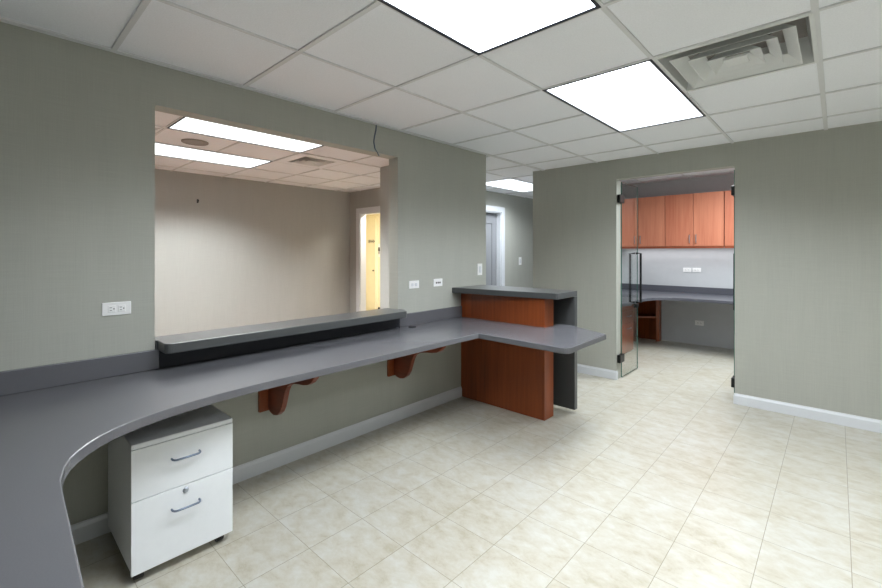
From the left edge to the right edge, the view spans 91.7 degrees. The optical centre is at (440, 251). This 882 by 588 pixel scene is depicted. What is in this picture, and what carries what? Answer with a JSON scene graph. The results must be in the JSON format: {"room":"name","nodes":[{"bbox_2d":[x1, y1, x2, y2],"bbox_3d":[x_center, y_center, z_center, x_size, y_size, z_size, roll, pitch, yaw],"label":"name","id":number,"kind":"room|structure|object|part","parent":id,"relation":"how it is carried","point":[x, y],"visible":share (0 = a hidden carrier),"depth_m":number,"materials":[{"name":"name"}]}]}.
{"room":"reception office","nodes":[
{"label":"reception office","id":0,"kind":"room"},
{"bbox_2d":[155,169,349,336],"bbox_3d":[-3.530,0.084,5.446,0.114,2.500,5.600,0,0,43],"label":"wall","id":1,"kind":"structure","parent":0,"point":[250,252],"depth_m":6.11,"materials":[{"name":"beige paint"}]},
{"bbox_2d":[155,111,388,191],"bbox_3d":[-2.178,-1.035,4.195,3.568,0.008,5.600,0,0,43],"label":"ceiling","id":2,"kind":"structure","parent":0,"point":[361,171],"depth_m":5.14,"materials":[{"name":"tile"}]},
{"bbox_2d":[181,139,208,145],"bbox_3d":[-2.316,-1.032,4.029,0.228,0.013,0.228,0,0,43],"label":"ceiling speaker","id":3,"kind":"object","parent":2,"relation":"attached to","point":[196,142],"visible":1,"depth_m":4.01},
{"bbox_2d":[155,143,272,168],"bbox_3d":[-2.545,-1.072,4.631,0.613,0.086,1.224,0,0,43],"label":"ceiling light","id":4,"kind":"object","parent":2,"relation":"attached to","point":[166,150],"visible":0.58,"depth_m":4.63,"materials":[{"name":"white plastic"}]},
{"bbox_2d":[167,117,322,152],"bbox_3d":[-1.648,-1.072,3.801,0.613,0.086,1.224,0,0,43],"label":"ceiling light","id":5,"kind":"object","parent":2,"relation":"attached to","point":[185,124],"visible":0.53,"depth_m":3.79,"materials":[{"name":"white plastic"}]},
{"bbox_2d":[275,153,346,168],"bbox_3d":[-1.474,-1.118,4.889,0.609,0.186,0.609,0,0,43],"label":"ceiling vent","id":6,"kind":"object","parent":2,"relation":"in","point":[302,159],"visible":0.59,"depth_m":4.88,"materials":[{"name":"metal"}]},
{"bbox_3d":[-1.474,-1.072,4.889,0.400,0.086,0.400,0,0,43],"label":"frame","id":7,"kind":"part","parent":6,"relation":"part of","materials":[{"name":"white metal"}]},
{"bbox_2d":[0,22,620,524],"bbox_3d":[0.539,0.084,4.440,0.127,2.500,8.750,0,0,43],"label":"wall","id":8,"kind":"structure","parent":0,"point":[77,120],"depth_m":2.10,"materials":[{"name":"paint"}]},
{"bbox_2d":[0,349,158,395],"bbox_3d":[-1.909,0.546,1.684,0.016,0.100,1.373,0,0,43],"label":"backsplash","id":9,"kind":"structure","parent":8,"relation":"attached to","point":[14,381],"depth_m":1.94,"materials":[{"name":"grey laminate"}]},
{"bbox_2d":[102,301,130,315],"bbox_3d":[-1.565,0.273,2.066,0.009,0.062,0.114,0,0,43],"label":"wall outlet","id":10,"kind":"object","parent":8,"relation":"attached to","point":[113,308],"visible":1,"depth_m":2.06,"materials":[{"name":"white plastic"}]},
{"bbox_2d":[108,305,115,312],"bbox_3d":[-1.576,0.273,2.050,0.002,0.032,0.030,0,0,43],"label":"socket","id":11,"kind":"object","parent":10,"relation":"attached to","point":[111,308],"depth_m":2.05,"materials":[{"name":"white plastic"}]},
{"bbox_2d":[118,305,125,311],"bbox_3d":[-1.550,0.273,2.078,0.002,0.032,0.030,0,0,43],"label":"socket","id":12,"kind":"object","parent":10,"relation":"attached to","point":[121,308],"depth_m":2.08,"materials":[{"name":"white plastic"}]},
{"bbox_2d":[71,386,461,544],"bbox_3d":[-1.096,1.288,2.569,0.014,0.092,3.783,0,0,43],"label":"baseboard","id":13,"kind":"structure","parent":8,"relation":"attached to","point":[91,528],"depth_m":2.80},
{"bbox_2d":[258,377,318,414],"bbox_3d":[-0.864,0.802,2.422,0.554,0.339,0.098,0,0,43],"label":"corbel","id":14,"kind":"object","parent":8,"relation":"attached to","point":[275,400],"visible":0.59,"depth_m":2.52,"materials":[{"name":"brown wood"}]},
{"bbox_3d":[-1.059,0.797,2.603,0.022,0.329,0.098,0,0,43],"label":"plate","id":15,"kind":"part","parent":14,"relation":"part of","materials":[{"name":"brown wood"}]},
{"bbox_2d":[0,306,605,587],"bbox_3d":[-0.173,0.565,1.881,2.297,0.137,4.019,0,0,43],"label":"countertop","id":16,"kind":"structure","parent":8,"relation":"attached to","point":[53,416],"depth_m":1.79,"materials":[{"name":"grey laminate"}]},
{"bbox_2d":[155,308,406,367],"bbox_3d":[-0.882,0.523,2.785,0.265,0.143,1.660,0,0,43],"label":"ledge","id":17,"kind":"object","parent":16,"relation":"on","point":[184,348],"visible":0.91,"depth_m":2.54,"materials":[{"name":"grey laminate"}]},
{"bbox_2d":[373,125,379,155],"bbox_3d":[-0.487,-0.843,3.231,0.009,0.231,0.058,0,0,43],"label":"cable","id":18,"kind":"object","parent":8,"relation":"attached to","point":[376,125],"visible":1,"depth_m":3.22,"materials":[{"name":"black plastic"}]},
{"bbox_2d":[409,280,418,288],"bbox_3d":[-0.221,0.268,3.518,0.009,0.064,0.112,0,0,43],"label":"wall outlet","id":19,"kind":"object","parent":8,"relation":"attached to","point":[412,284],"visible":1,"depth_m":3.51,"materials":[{"name":"white plastic"}]},
{"bbox_2d":[387,346,445,377],"bbox_3d":[-0.181,0.802,3.159,0.554,0.339,0.098,0,0,43],"label":"corbel","id":20,"kind":"object","parent":8,"relation":"attached to","point":[401,367],"visible":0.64,"depth_m":3.26,"materials":[{"name":"brown wood"}]},
{"bbox_3d":[-0.377,0.797,3.340,0.022,0.329,0.098,0,0,43],"label":"plate","id":21,"kind":"part","parent":20,"relation":"part of","materials":[{"name":"brown wood"}]},
{"bbox_2d":[399,306,461,326],"bbox_3d":[-0.071,0.546,3.671,0.016,0.100,0.769,0,0,43],"label":"backsplash","id":22,"kind":"structure","parent":8,"relation":"attached to","point":[414,318],"depth_m":3.64,"materials":[{"name":"grey laminate"}]},
{"bbox_2d":[433,278,441,286],"bbox_3d":[-0.026,0.266,3.730,0.008,0.066,0.112,0,0,43],"label":"wall outlet","id":23,"kind":"object","parent":8,"relation":"attached to","point":[436,282],"visible":1,"depth_m":3.72,"materials":[{"name":"white plastic"}]},
{"bbox_2d":[477,264,481,274],"bbox_3d":[0.379,0.169,4.165,0.011,0.112,0.074,0,0,43],"label":"light switch","id":24,"kind":"object","parent":8,"relation":"attached to","point":[479,266],"visible":1,"depth_m":4.15,"materials":[{"name":"white plastic"}]},
{"bbox_2d":[350,188,379,312],"bbox_3d":[-1.717,0.084,7.651,4.600,2.500,0.100,0,0,43],"label":"wall","id":25,"kind":"structure","parent":0,"point":[370,197],"depth_m":7.37,"materials":[{"name":"beige paint"}]},
{"bbox_2d":[356,206,379,311],"bbox_3d":[-1.001,0.296,6.985,1.105,2.075,0.130,0,0,43],"label":"door frame","id":26,"kind":"structure","parent":25,"relation":"in","point":[361,213],"depth_m":7.28,"materials":[{"name":"white wood"}]},
{"bbox_2d":[366,214,379,306],"bbox_3d":[-0.576,0.084,8.898,4.580,2.500,0.120,0,0,43],"label":"wall","id":27,"kind":"structure","parent":0,"point":[378,215],"depth_m":9.58,"materials":[{"name":"beige paint"}]},
{"bbox_2d":[380,165,388,308],"bbox_3d":[-0.189,0.134,4.783,1.446,2.400,0.076,0,0,43],"label":"wall partition","id":28,"kind":"structure","parent":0,"point":[384,171],"depth_m":5.19,"materials":[{"name":"beige paint"}]},
{"bbox_2d":[0,0,881,198],"bbox_3d":[1.850,-0.963,3.227,6.554,0.008,8.750,0,0,43],"label":"ceiling","id":29,"kind":"structure","parent":0,"point":[368,61],"depth_m":2.20,"materials":[{"name":"tile"}]},
{"bbox_2d":[378,0,600,55],"bbox_3d":[-0.008,-1.000,1.435,0.613,0.086,1.224,0,0,43],"label":"ceiling light","id":30,"kind":"object","parent":29,"relation":"attached to","point":[480,27],"visible":0.92,"depth_m":1.75,"materials":[{"name":"white plastic"}]},
{"bbox_2d":[486,179,532,192],"bbox_3d":[1.103,-1.000,6.234,0.613,0.086,1.224,0,0,43],"label":"ceiling light","id":31,"kind":"object","parent":29,"relation":"attached to","point":[507,184],"visible":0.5,"depth_m":6.19,"materials":[{"name":"white plastic"}]},
{"bbox_2d":[542,59,705,132],"bbox_3d":[1.237,-1.000,2.781,0.613,0.086,1.224,0,0,43],"label":"ceiling light","id":32,"kind":"object","parent":29,"relation":"attached to","point":[640,95],"visible":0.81,"depth_m":2.66,"materials":[{"name":"white plastic"}]},
{"bbox_2d":[653,13,818,92],"bbox_3d":[1.478,-1.091,2.141,0.609,0.283,0.609,0,0,43],"label":"ceiling vent","id":33,"kind":"object","parent":29,"relation":"in","point":[792,43],"visible":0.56,"depth_m":2.16,"materials":[{"name":"white metal"}]},
{"bbox_3d":[1.478,-0.959,2.141,0.097,0.012,0.097,0,0,43],"label":"plate","id":34,"kind":"part","parent":33,"relation":"part of","materials":[{"name":"white metal"}]},
{"bbox_2d":[75,337,881,587],"bbox_3d":[1.792,1.359,3.212,6.620,0.050,8.850,0,0,43],"label":"floor","id":35,"kind":"structure","parent":0,"point":[656,478],"depth_m":2.31,"materials":[{"name":"beige tile"}]},
{"bbox_2d":[108,405,232,579],"bbox_3d":[-1.258,1.052,1.989,0.508,0.565,0.389,0,0,43],"label":"file cabinet","id":36,"kind":"object","parent":35,"relation":"on","point":[170,480],"visible":0.98,"depth_m":1.83,"materials":[{"name":"white metal"}]},
{"bbox_3d":[-1.103,1.146,1.845,0.018,0.292,0.389,0,0,43],"label":"drawer","id":37,"kind":"part","parent":36,"relation":"part of","materials":[{"name":"white metal"}]},
{"bbox_3d":[-1.103,0.894,1.845,0.018,0.206,0.389,0,0,43],"label":"drawer","id":38,"kind":"part","parent":36,"relation":"part of","materials":[{"name":"white metal"}]},
{"bbox_3d":[-1.085,1.083,1.828,0.036,0.008,0.114,0,0,43],"label":"handle","id":39,"kind":"part","parent":36,"relation":"part of","materials":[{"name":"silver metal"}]},
{"bbox_3d":[-1.085,0.870,1.828,0.036,0.008,0.114,0,0,43],"label":"handle","id":40,"kind":"part","parent":36,"relation":"part of","materials":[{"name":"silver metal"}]},
{"bbox_2d":[452,285,576,420],"bbox_3d":[0.615,0.828,3.709,0.974,1.013,0.470,0,0,43],"label":"divider","id":41,"kind":"object","parent":35,"relation":"on","point":[526,381],"visible":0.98,"depth_m":3.58,"materials":[{"name":"brown wood"}]},
{"bbox_3d":[0.551,0.852,3.723,0.861,0.965,0.146,0,0,43],"label":"wood panel","id":42,"kind":"part","parent":41,"relation":"part of","materials":[{"name":"brown wood"}]},
{"bbox_3d":[0.830,0.834,3.796,0.775,0.930,0.050,0,0,43],"label":"panel","id":43,"kind":"part","parent":41,"relation":"part of","materials":[{"name":"grey laminate"}]},
{"bbox_2d":[620,304,632,353],"bbox_3d":[2.081,0.985,5.582,0.546,0.698,1.020,0,0,43],"label":"drawer pedestal","id":44,"kind":"object","parent":35,"relation":"on","point":[627,311],"visible":0.27,"depth_m":5.60,"materials":[{"name":"brown wood"}]},
{"bbox_3d":[2.424,1.129,5.611,0.018,0.370,0.505,0,0,43],"label":"drawer","id":45,"kind":"part","parent":44,"relation":"part of","materials":[{"name":"brown wood"}]},
{"bbox_3d":[2.424,0.862,5.611,0.018,0.155,0.505,0,0,43],"label":"drawer","id":46,"kind":"part","parent":44,"relation":"part of","materials":[{"name":"brown wood"}]},
{"bbox_3d":[2.424,0.712,5.611,0.018,0.135,0.505,0,0,43],"label":"drawer","id":47,"kind":"part","parent":44,"relation":"part of","materials":[{"name":"brown wood"}]},
{"bbox_2d":[620,283,732,306],"bbox_3d":[3.188,0.568,5.074,2.899,0.132,2.279,0,0,43],"label":"office desk","id":48,"kind":"object","parent":44,"relation":"on","point":[649,292],"visible":0.44,"depth_m":5.97,"materials":[{"name":"grey laminate"}]},
{"bbox_2d":[633,300,660,341],"bbox_3d":[2.993,0.985,6.526,0.582,0.698,0.355,0,0,43],"label":"corner shelf","id":49,"kind":"object","parent":35,"relation":"on","point":[649,312],"visible":0.4,"depth_m":6.53,"materials":[{"name":"brown wood"}]},
{"bbox_3d":[2.792,0.985,6.484,0.306,0.698,0.020,0,0,43],"label":"panel","id":50,"kind":"part","parent":49,"relation":"part of","materials":[{"name":"brown wood"}]},
{"bbox_3d":[2.986,0.972,6.533,0.524,0.020,0.313,0,0,43],"label":"shelf","id":51,"kind":"part","parent":49,"relation":"part of","materials":[{"name":"brown wood"}]},
{"bbox_3d":[2.997,0.985,6.532,0.580,0.698,0.340,0,0,43],"label":"panel","id":52,"kind":"part","parent":49,"relation":"part of","materials":[{"name":"brown wood"}]},
{"bbox_3d":[3.259,0.985,6.412,0.037,0.698,0.123,0,0,43],"label":"panel","id":53,"kind":"part","parent":49,"relation":"part of","materials":[{"name":"brown wood"}]},
{"bbox_2d":[486,191,532,287],"bbox_3d":[1.189,0.084,7.346,0.120,2.500,3.600,0,0,43],"label":"wall","id":54,"kind":"structure","parent":0,"point":[518,210],"depth_m":7.40,"materials":[{"name":"paint"}]},
{"bbox_2d":[486,205,504,285],"bbox_3d":[0.656,0.299,6.757,0.138,2.070,1.040,0,0,43],"label":"door","id":55,"kind":"structure","parent":54,"relation":"in","point":[495,221],"depth_m":7.03,"materials":[{"name":"grey paint"}]},
{"bbox_3d":[0.621,0.309,6.790,0.015,1.550,0.590,0,0,43],"label":"panel","id":56,"kind":"part","parent":55,"relation":"part of","materials":[{"name":"grey paint"}]},
{"bbox_2d":[620,168,734,184],"bbox_3d":[3.224,-1.070,4.966,3.100,0.008,2.390,0,0,43],"label":"ceiling","id":57,"kind":"structure","parent":0,"point":[729,170],"depth_m":6.09,"materials":[{"name":"tile"}]},
{"bbox_2d":[622,174,733,348],"bbox_3d":[4.107,0.084,5.846,3.200,2.500,0.100,0,0,43],"label":"wall","id":58,"kind":"structure","parent":0,"point":[660,266],"depth_m":6.24,"materials":[{"name":"paint"}]},
{"bbox_2d":[620,196,664,248],"bbox_3d":[3.047,-0.431,6.511,0.740,0.760,0.360,0,0,43],"label":"upper cabinet","id":59,"kind":"object","parent":58,"relation":"attached to","point":[651,210],"visible":0.77,"depth_m":6.35,"materials":[{"name":"brown wood"}]},
{"bbox_3d":[2.818,-0.446,6.535,0.364,0.726,0.020,0,0,43],"label":"door","id":60,"kind":"part","parent":59,"relation":"part of","materials":[{"name":"brown wood"}]},
{"bbox_3d":[2.955,-0.066,6.411,0.740,0.029,0.018,0,0,43],"label":"light rail","id":61,"kind":"part","parent":59,"relation":"part of","materials":[{"name":"brown wood"}]},
{"bbox_3d":[3.089,-0.446,6.284,0.364,0.726,0.020,0,0,43],"label":"door","id":62,"kind":"part","parent":59,"relation":"part of","materials":[{"name":"brown wood"}]},
{"bbox_2d":[622,283,732,295],"bbox_3d":[3.956,0.549,5.904,2.899,0.094,0.018,0,0,43],"label":"backsplash","id":63,"kind":"structure","parent":58,"relation":"attached to","point":[665,288],"depth_m":6.28,"materials":[{"name":"grey laminate"}]},
{"bbox_2d":[683,268,690,271],"bbox_3d":[3.593,0.262,6.247,0.108,0.062,0.009,0,0,43],"label":"wall outlet","id":64,"kind":"object","parent":58,"relation":"attached to","point":[684,269],"visible":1,"depth_m":6.25,"materials":[{"name":"white plastic"}]},
{"bbox_2d":[665,191,724,247],"bbox_3d":[3.582,-0.431,6.017,0.712,0.760,0.360,0,0,43],"label":"upper cabinet","id":65,"kind":"object","parent":58,"relation":"attached to","point":[694,220],"visible":0.98,"depth_m":5.89,"materials":[{"name":"brown wood"}]},
{"bbox_3d":[3.357,-0.446,6.035,0.350,0.726,0.020,0,0,43],"label":"door","id":66,"kind":"part","parent":65,"relation":"part of","materials":[{"name":"brown wood"}]},
{"bbox_3d":[3.490,-0.066,5.917,0.712,0.029,0.018,0,0,43],"label":"light rail","id":67,"kind":"part","parent":65,"relation":"part of","materials":[{"name":"brown wood"}]},
{"bbox_3d":[3.618,-0.446,5.794,0.350,0.726,0.020,0,0,43],"label":"door","id":68,"kind":"part","parent":65,"relation":"part of","materials":[{"name":"brown wood"}]},
{"bbox_2d":[692,268,700,271],"bbox_3d":[3.682,0.261,6.165,0.108,0.062,0.009,0,0,43],"label":"wall outlet","id":69,"kind":"object","parent":58,"relation":"attached to","point":[693,269],"visible":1,"depth_m":6.17,"materials":[{"name":"white plastic"}]},
{"bbox_2d":[695,320,703,325],"bbox_3d":[3.708,1.019,6.141,0.114,0.072,0.009,0,0,43],"label":"wall outlet","id":70,"kind":"object","parent":58,"relation":"attached to","point":[697,322],"visible":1,"depth_m":6.14,"materials":[{"name":"white plastic"}]},
{"bbox_2d":[724,190,733,247],"bbox_3d":[4.110,-0.431,5.528,0.712,0.760,0.360,0,0,43],"label":"upper cabinet","id":71,"kind":"object","parent":58,"relation":"attached to","point":[729,199],"visible":0.08,"depth_m":5.62,"materials":[{"name":"brown wood"}]},
{"bbox_2d":[533,121,881,419],"bbox_3d":[3.024,0.104,3.445,5.127,2.460,0.115,0,0,43],"label":"wall","id":72,"kind":"structure","parent":0,"point":[808,205],"depth_m":3.55,"materials":[{"name":"paint"}]},
{"bbox_2d":[577,364,615,379],"bbox_3d":[1.463,1.288,4.801,0.992,0.092,0.014,0,0,43],"label":"baseboard","id":73,"kind":"structure","parent":72,"relation":"attached to","point":[590,370],"depth_m":4.60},
{"bbox_2d":[617,182,641,376],"bbox_3d":[2.045,0.292,4.675,0.139,2.060,0.570,0,0,43],"label":"door","id":74,"kind":"structure","parent":72,"relation":"in","point":[620,198],"depth_m":4.79,"materials":[{"name":"clear glass"}]},
{"bbox_3d":[2.072,0.292,4.700,0.011,2.060,0.495,0,0,43],"label":"glass panel","id":75,"kind":"part","parent":74,"relation":"part of","materials":[{"name":"clear glass"}]},
{"bbox_3d":[2.169,0.292,4.863,0.065,0.577,0.024,0,0,43],"label":"pull handle","id":76,"kind":"part","parent":74,"relation":"part of","materials":[{"name":"black metal"}]},
{"bbox_3d":[2.225,0.292,4.811,0.060,0.577,0.024,0,0,43],"label":"pull handle","id":77,"kind":"part","parent":74,"relation":"part of","materials":[{"name":"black metal"}]},
{"bbox_2d":[731,170,734,392],"bbox_3d":[2.776,0.292,3.998,0.139,2.060,0.570,0,0,42],"label":"door","id":78,"kind":"structure","parent":72,"relation":"in","point":[732,187],"depth_m":3.84,"materials":[{"name":"clear glass"}]},
{"bbox_3d":[2.899,0.292,4.188,0.065,0.577,0.024,0,0,42],"label":"pull handle","id":79,"kind":"part","parent":78,"relation":"part of","materials":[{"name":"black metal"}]},
{"bbox_3d":[2.803,0.292,4.024,0.011,2.060,0.495,0,0,42],"label":"glass panel","id":80,"kind":"part","parent":78,"relation":"part of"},
{"bbox_2d":[734,393,881,432],"bbox_3d":[3.723,1.288,2.711,3.105,0.092,0.014,0,0,43],"label":"baseboard","id":81,"kind":"structure","parent":72,"relation":"attached to","point":[869,424],"depth_m":3.41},
{"bbox_3d":[-1.116,1.359,8.322,4.570,0.050,1.700,0,0,43],"label":"floor","id":82,"kind":"structure","parent":0,"visible":0},
{"bbox_2d":[366,216,377,309],"bbox_3d":[-1.710,0.264,9.797,0.735,2.140,0.096,0,0,43],"label":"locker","id":83,"kind":"object","parent":82,"relation":"on","point":[372,221],"visible":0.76,"depth_m":9.64,"materials":[{"name":"beige paint"}]}
]}

